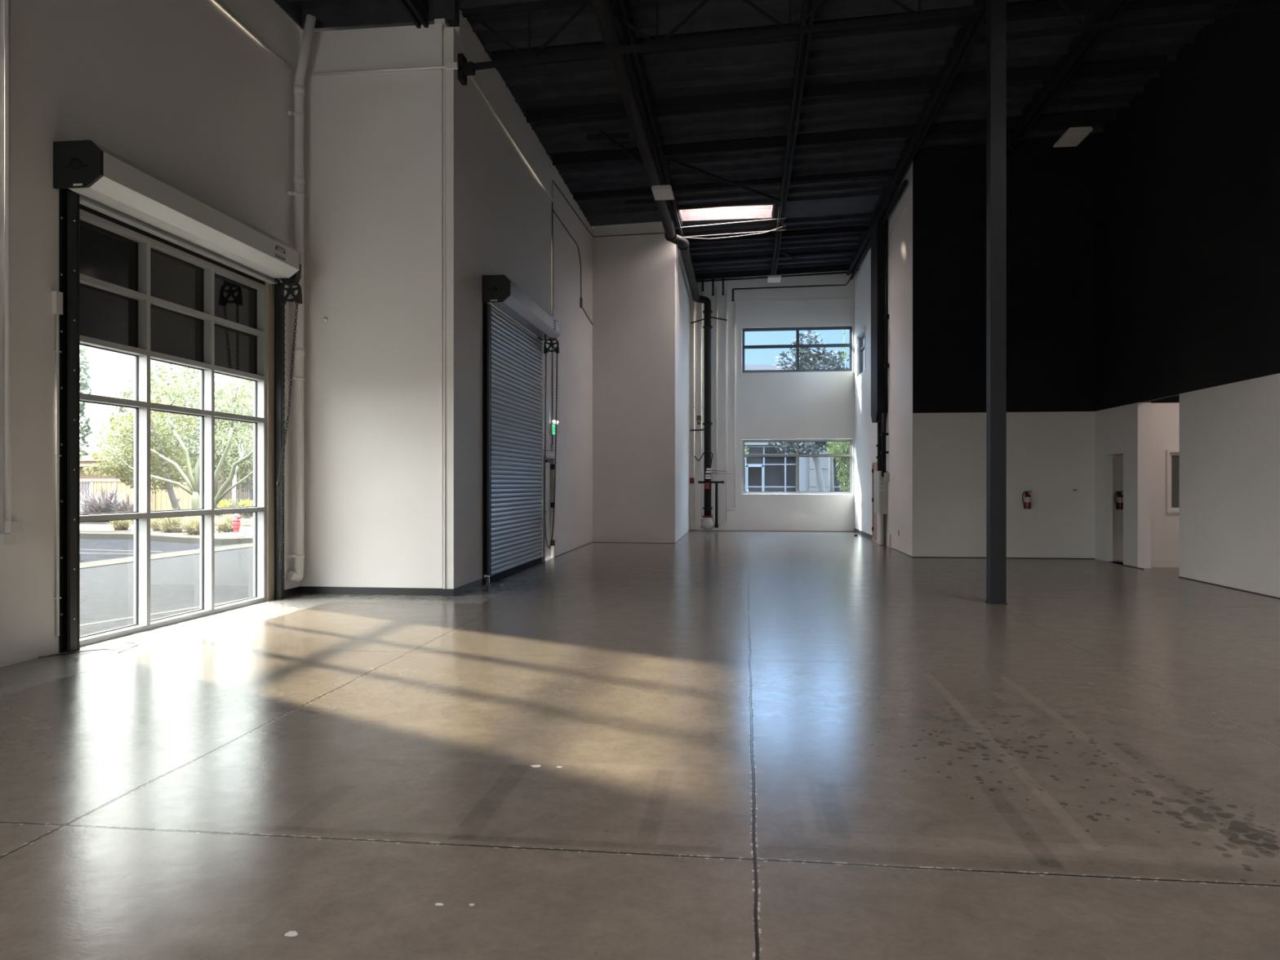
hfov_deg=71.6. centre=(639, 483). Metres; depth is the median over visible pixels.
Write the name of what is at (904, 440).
wall
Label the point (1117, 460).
door
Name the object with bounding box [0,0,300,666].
wall
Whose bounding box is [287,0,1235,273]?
ceiling
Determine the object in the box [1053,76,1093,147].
panel light
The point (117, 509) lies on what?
plant
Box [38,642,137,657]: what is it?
loose wire
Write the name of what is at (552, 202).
conduit
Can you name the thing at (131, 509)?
plant
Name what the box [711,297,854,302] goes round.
trim
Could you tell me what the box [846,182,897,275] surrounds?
pipe
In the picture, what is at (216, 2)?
conduit
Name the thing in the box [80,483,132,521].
plant
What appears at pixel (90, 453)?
hedge
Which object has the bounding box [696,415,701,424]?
wall plate
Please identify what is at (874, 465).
door
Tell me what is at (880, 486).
electrical panel
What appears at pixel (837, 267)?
ceiling beam
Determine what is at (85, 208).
trim
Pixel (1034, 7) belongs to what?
ceiling beam
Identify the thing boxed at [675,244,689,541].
wall
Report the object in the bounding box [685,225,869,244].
ceiling beam
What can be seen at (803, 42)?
roof beam
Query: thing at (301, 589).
baseboard
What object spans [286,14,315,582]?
downspout
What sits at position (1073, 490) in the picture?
thermostat
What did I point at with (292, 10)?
ceiling
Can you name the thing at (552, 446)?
junction box
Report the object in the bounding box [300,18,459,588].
wall
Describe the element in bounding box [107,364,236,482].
tree
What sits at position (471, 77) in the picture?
conduit
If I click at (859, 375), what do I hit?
trim
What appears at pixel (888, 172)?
ceiling beam
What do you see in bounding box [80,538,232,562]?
paving
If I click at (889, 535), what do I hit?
conduit
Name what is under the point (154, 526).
clump
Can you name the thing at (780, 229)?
cable
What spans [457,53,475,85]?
bracket
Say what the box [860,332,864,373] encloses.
window
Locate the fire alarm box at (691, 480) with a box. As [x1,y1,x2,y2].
[689,478,694,483]
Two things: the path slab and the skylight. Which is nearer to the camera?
the skylight
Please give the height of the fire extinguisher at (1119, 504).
0.379 m
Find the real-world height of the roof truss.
1.068 m
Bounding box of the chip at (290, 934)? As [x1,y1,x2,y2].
[284,930,297,937]
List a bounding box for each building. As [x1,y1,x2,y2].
[80,454,252,511]
[744,364,849,491]
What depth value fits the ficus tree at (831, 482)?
36.25 m
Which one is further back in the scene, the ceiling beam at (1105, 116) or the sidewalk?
the sidewalk
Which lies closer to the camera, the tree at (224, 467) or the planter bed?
the planter bed
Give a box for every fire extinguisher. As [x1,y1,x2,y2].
[1022,490,1032,508]
[1114,490,1123,509]
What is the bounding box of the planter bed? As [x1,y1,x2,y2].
[80,518,253,544]
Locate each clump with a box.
[103,520,133,530]
[150,506,186,532]
[150,510,163,530]
[173,515,219,535]
[214,513,247,533]
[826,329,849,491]
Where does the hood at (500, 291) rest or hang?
attached to the door at (513, 356)
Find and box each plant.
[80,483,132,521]
[80,487,113,514]
[104,491,155,512]
[119,502,152,523]
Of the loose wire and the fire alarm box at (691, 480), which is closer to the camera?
the loose wire
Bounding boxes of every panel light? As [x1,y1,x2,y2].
[651,134,674,200]
[767,257,781,282]
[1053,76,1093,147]
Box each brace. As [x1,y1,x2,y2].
[599,129,643,164]
[665,156,781,202]
[779,249,798,261]
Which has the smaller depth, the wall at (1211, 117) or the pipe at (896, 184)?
the wall at (1211, 117)
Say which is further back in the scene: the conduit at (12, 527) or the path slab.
the path slab
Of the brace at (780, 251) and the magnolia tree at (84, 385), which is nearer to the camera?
the brace at (780, 251)
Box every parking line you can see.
[80,552,133,554]
[80,600,234,626]
[83,549,163,551]
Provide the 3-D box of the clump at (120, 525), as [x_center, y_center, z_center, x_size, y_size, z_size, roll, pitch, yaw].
[-16.847,1.182,28.732,1.298,0.637,1.319,0,0,-29]
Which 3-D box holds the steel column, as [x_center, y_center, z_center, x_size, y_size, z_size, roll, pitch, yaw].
[4.629,-2.746,11.535,0.215,8.592,0.220,0,0,7]
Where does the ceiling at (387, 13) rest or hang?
attached to the wall at (381, 149)
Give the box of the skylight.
[679,203,775,222]
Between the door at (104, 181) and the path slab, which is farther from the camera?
the path slab
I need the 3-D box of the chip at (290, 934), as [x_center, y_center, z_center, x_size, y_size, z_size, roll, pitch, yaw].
[-1.197,1.549,3.056,0.046,0.002,0.036,0,0,7]
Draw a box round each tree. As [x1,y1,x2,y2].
[80,346,94,465]
[82,371,198,520]
[89,364,237,509]
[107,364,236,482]
[119,419,199,475]
[214,373,253,507]
[214,377,253,489]
[214,403,253,513]
[214,424,253,514]
[767,330,849,491]
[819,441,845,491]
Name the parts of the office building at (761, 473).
entrance door, facade panel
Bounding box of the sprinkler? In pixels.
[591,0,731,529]
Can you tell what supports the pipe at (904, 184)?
attached to the duct
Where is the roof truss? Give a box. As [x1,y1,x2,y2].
[462,0,982,70]
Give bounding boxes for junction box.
[551,444,554,451]
[884,472,889,481]
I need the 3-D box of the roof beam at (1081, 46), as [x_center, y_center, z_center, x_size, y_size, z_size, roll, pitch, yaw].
[5.870,-6.943,4.490,0.160,0.325,28.100,0,0,7]
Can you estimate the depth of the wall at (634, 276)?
23.28 m
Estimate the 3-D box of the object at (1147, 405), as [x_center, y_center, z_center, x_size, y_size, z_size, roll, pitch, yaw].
[9.321,0.030,16.391,0.110,3.040,0.250,0,0,7]
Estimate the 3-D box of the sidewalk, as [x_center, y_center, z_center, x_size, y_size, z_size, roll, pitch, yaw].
[-18.147,1.485,33.773,16.392,0.030,2.584,0,0,13]
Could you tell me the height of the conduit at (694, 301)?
8.000 m
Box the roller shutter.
[489,306,542,576]
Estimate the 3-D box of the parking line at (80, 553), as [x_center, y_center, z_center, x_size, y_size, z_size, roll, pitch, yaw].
[-17.599,1.662,22.269,11.869,0.004,0.080,0,0,13]
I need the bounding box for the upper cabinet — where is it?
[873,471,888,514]
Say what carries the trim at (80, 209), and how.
attached to the wall at (179, 90)
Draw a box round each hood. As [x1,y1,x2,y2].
[53,139,299,278]
[481,274,559,340]
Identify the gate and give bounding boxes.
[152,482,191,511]
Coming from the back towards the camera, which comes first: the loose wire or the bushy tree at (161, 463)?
the bushy tree at (161, 463)
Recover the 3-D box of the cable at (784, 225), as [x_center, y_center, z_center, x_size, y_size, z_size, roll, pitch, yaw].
[2.329,-6.270,22.126,2.613,0.339,0.129,0,0,2]
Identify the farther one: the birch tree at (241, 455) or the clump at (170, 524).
the birch tree at (241, 455)
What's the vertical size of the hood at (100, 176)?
0.421 m
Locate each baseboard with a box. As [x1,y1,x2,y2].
[284,528,1279,599]
[1112,553,1179,567]
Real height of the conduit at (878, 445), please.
1.500 m
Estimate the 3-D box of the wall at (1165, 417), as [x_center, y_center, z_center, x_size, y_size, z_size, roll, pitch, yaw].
[10.847,0.025,16.396,2.920,3.050,0.120,0,0,7]
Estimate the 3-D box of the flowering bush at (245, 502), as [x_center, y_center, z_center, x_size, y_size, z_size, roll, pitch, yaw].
[-18.869,1.158,42.677,1.108,0.800,0.908,0,0,7]
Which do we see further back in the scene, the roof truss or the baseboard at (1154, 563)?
the baseboard at (1154, 563)
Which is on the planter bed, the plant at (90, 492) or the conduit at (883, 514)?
the plant at (90, 492)
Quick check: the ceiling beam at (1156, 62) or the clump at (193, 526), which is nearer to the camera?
the ceiling beam at (1156, 62)
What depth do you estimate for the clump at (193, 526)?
26.00 m
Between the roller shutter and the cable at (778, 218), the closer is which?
the roller shutter
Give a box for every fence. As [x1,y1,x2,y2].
[80,479,158,511]
[217,481,253,514]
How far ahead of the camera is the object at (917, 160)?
18.69 m
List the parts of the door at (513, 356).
guide rail, guide rail, hand chain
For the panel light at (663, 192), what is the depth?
17.23 m
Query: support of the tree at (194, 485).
on the planter bed
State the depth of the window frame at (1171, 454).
16.48 m
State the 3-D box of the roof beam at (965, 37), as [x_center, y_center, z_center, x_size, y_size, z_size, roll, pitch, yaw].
[4.532,-6.875,9.683,0.160,0.325,38.100,0,0,7]
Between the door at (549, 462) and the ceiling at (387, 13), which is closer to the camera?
the ceiling at (387, 13)
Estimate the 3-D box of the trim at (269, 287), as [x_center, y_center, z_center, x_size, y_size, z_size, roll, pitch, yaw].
[-4.990,-0.570,11.819,0.185,4.240,0.173,0,0,7]
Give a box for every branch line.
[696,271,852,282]
[733,267,859,289]
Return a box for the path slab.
[80,530,131,532]
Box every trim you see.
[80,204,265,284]
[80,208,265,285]
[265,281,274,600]
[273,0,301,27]
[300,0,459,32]
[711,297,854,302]
[857,325,865,377]
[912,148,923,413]
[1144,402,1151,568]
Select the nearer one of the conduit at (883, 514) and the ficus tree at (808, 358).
the conduit at (883, 514)
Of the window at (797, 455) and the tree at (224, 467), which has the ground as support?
the tree at (224, 467)
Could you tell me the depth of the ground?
14.42 m
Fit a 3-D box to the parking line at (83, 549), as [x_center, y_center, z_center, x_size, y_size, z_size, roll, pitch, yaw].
[-17.469,1.662,23.361,11.949,0.004,0.079,0,0,15]
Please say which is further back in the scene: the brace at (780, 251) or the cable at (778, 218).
the brace at (780, 251)
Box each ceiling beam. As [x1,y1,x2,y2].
[491,0,1208,61]
[525,54,1167,123]
[551,110,1113,165]
[573,168,897,199]
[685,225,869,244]
[691,248,858,263]
[694,263,849,279]
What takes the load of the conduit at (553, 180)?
attached to the wall at (505, 212)
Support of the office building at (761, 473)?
on the ground
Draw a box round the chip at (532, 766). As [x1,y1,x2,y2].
[530,764,541,767]
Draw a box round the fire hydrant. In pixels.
[231,513,241,533]
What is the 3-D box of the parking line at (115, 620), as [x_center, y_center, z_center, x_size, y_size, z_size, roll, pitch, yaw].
[-6.053,1.668,11.795,0.097,0.004,6.235,0,0,22]
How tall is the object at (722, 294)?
0.690 m
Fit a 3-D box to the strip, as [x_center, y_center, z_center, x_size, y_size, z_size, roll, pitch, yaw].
[-10.935,1.660,20.934,0.900,0.020,21.012,0,0,7]
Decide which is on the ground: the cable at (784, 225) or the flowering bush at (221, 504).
the flowering bush at (221, 504)
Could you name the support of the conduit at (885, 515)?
on the floor
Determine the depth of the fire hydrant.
25.88 m
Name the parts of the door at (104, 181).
guide rail, guide rail, hand chain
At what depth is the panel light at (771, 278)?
25.85 m
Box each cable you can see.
[673,217,786,229]
[680,225,786,239]
[684,229,786,237]
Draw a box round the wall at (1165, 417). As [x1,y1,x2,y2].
[1151,402,1179,559]
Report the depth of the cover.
22.30 m
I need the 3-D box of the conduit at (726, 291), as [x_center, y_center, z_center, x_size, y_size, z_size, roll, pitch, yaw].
[2.849,-2.550,29.145,0.090,7.600,0.045,0,0,7]
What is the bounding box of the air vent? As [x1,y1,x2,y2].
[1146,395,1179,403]
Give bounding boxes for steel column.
[985,0,1007,604]
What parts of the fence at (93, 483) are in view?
gate frame, gate panel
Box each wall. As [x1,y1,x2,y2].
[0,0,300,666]
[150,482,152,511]
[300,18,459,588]
[453,9,592,586]
[591,220,675,542]
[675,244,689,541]
[689,270,854,531]
[854,160,923,556]
[923,135,1094,558]
[1094,0,1279,597]
[1151,402,1179,559]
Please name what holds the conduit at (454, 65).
attached to the wall at (381, 149)
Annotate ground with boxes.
[80,511,875,636]
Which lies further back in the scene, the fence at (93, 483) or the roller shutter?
the fence at (93, 483)
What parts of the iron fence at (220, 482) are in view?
rail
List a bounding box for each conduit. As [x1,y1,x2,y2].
[0,0,22,545]
[213,0,293,71]
[312,62,457,75]
[469,75,553,200]
[551,201,553,444]
[552,180,664,236]
[553,210,592,324]
[693,301,696,521]
[701,281,703,519]
[715,287,718,475]
[725,290,728,521]
[726,300,736,510]
[875,422,881,471]
[880,413,888,476]
[883,514,884,546]
[884,514,886,546]
[888,208,906,235]
[888,534,890,546]
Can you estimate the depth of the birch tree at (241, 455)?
42.55 m
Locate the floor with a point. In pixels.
(767, 745)
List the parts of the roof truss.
web post, web post, web post, web post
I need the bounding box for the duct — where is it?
[871,214,888,422]
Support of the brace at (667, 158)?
attached to the roof beam at (803, 42)
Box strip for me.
[80,542,253,568]
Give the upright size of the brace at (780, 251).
0.150 m
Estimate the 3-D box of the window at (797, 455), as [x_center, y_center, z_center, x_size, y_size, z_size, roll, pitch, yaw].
[5.128,-0.555,29.048,3.550,1.780,0.100,0,0,7]
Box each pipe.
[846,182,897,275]
[849,179,908,279]
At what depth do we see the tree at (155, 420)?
53.80 m
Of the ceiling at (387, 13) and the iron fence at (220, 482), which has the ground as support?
the iron fence at (220, 482)
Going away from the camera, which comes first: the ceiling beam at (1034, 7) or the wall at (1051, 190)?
the ceiling beam at (1034, 7)
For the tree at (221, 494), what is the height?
6.460 m
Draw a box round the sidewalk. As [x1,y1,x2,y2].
[80,520,253,526]
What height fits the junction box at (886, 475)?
0.220 m
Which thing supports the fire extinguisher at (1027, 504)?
attached to the wall at (1051, 190)
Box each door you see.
[53,139,302,653]
[481,274,559,585]
[543,454,555,561]
[871,462,877,541]
[1112,453,1179,553]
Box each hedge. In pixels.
[80,447,192,454]
[217,497,253,514]
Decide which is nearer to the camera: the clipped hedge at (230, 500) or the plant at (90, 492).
the plant at (90, 492)
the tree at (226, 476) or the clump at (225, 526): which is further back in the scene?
the tree at (226, 476)
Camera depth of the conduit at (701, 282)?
29.23 m
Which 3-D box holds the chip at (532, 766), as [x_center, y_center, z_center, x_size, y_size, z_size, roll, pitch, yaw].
[-0.575,1.549,4.870,0.058,0.002,0.041,0,0,7]
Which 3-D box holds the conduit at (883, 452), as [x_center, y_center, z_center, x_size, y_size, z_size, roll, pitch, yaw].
[6.042,-0.960,21.941,0.170,1.580,0.200,0,0,7]
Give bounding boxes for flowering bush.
[216,500,231,515]
[236,499,253,515]
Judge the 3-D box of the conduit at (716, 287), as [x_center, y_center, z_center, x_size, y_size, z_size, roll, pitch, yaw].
[2.531,-3.350,29.183,0.090,6.200,0.045,0,0,7]
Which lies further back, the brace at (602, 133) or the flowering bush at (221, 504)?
the flowering bush at (221, 504)
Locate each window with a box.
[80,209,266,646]
[742,326,852,373]
[742,439,852,493]
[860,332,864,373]
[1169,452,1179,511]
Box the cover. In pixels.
[876,513,883,545]
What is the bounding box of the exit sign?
[550,420,558,435]
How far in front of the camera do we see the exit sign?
18.30 m
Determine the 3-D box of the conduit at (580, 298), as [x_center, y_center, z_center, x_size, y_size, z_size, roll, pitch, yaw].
[-1.530,-4.935,20.866,0.045,1.556,4.881,0,0,7]
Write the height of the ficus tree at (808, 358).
7.886 m
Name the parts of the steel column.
plate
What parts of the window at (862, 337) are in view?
pane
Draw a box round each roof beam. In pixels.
[397,0,428,28]
[611,0,693,266]
[770,0,816,275]
[848,0,986,275]
[1006,0,1131,156]
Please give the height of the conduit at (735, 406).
6.876 m
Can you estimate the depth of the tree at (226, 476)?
49.54 m
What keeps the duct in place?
attached to the wall at (904, 440)
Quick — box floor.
[0,530,1279,959]
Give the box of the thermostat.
[1071,488,1079,492]
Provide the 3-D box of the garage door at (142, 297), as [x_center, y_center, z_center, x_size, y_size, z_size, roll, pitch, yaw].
[-5.212,-0.529,10.014,0.150,4.160,3.458,0,0,7]
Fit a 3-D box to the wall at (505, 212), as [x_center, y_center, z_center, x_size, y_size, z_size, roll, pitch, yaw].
[-2.007,-2.585,17.972,0.220,8.270,10.980,0,0,7]
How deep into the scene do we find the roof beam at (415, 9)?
12.07 m
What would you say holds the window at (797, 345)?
in the wall at (806, 405)
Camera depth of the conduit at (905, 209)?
20.37 m
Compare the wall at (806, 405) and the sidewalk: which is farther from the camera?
the sidewalk
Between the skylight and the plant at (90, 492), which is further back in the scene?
the plant at (90, 492)
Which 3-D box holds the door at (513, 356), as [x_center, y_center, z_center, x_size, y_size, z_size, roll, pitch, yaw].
[-1.982,-0.820,15.492,0.473,4.740,3.918,0,0,7]

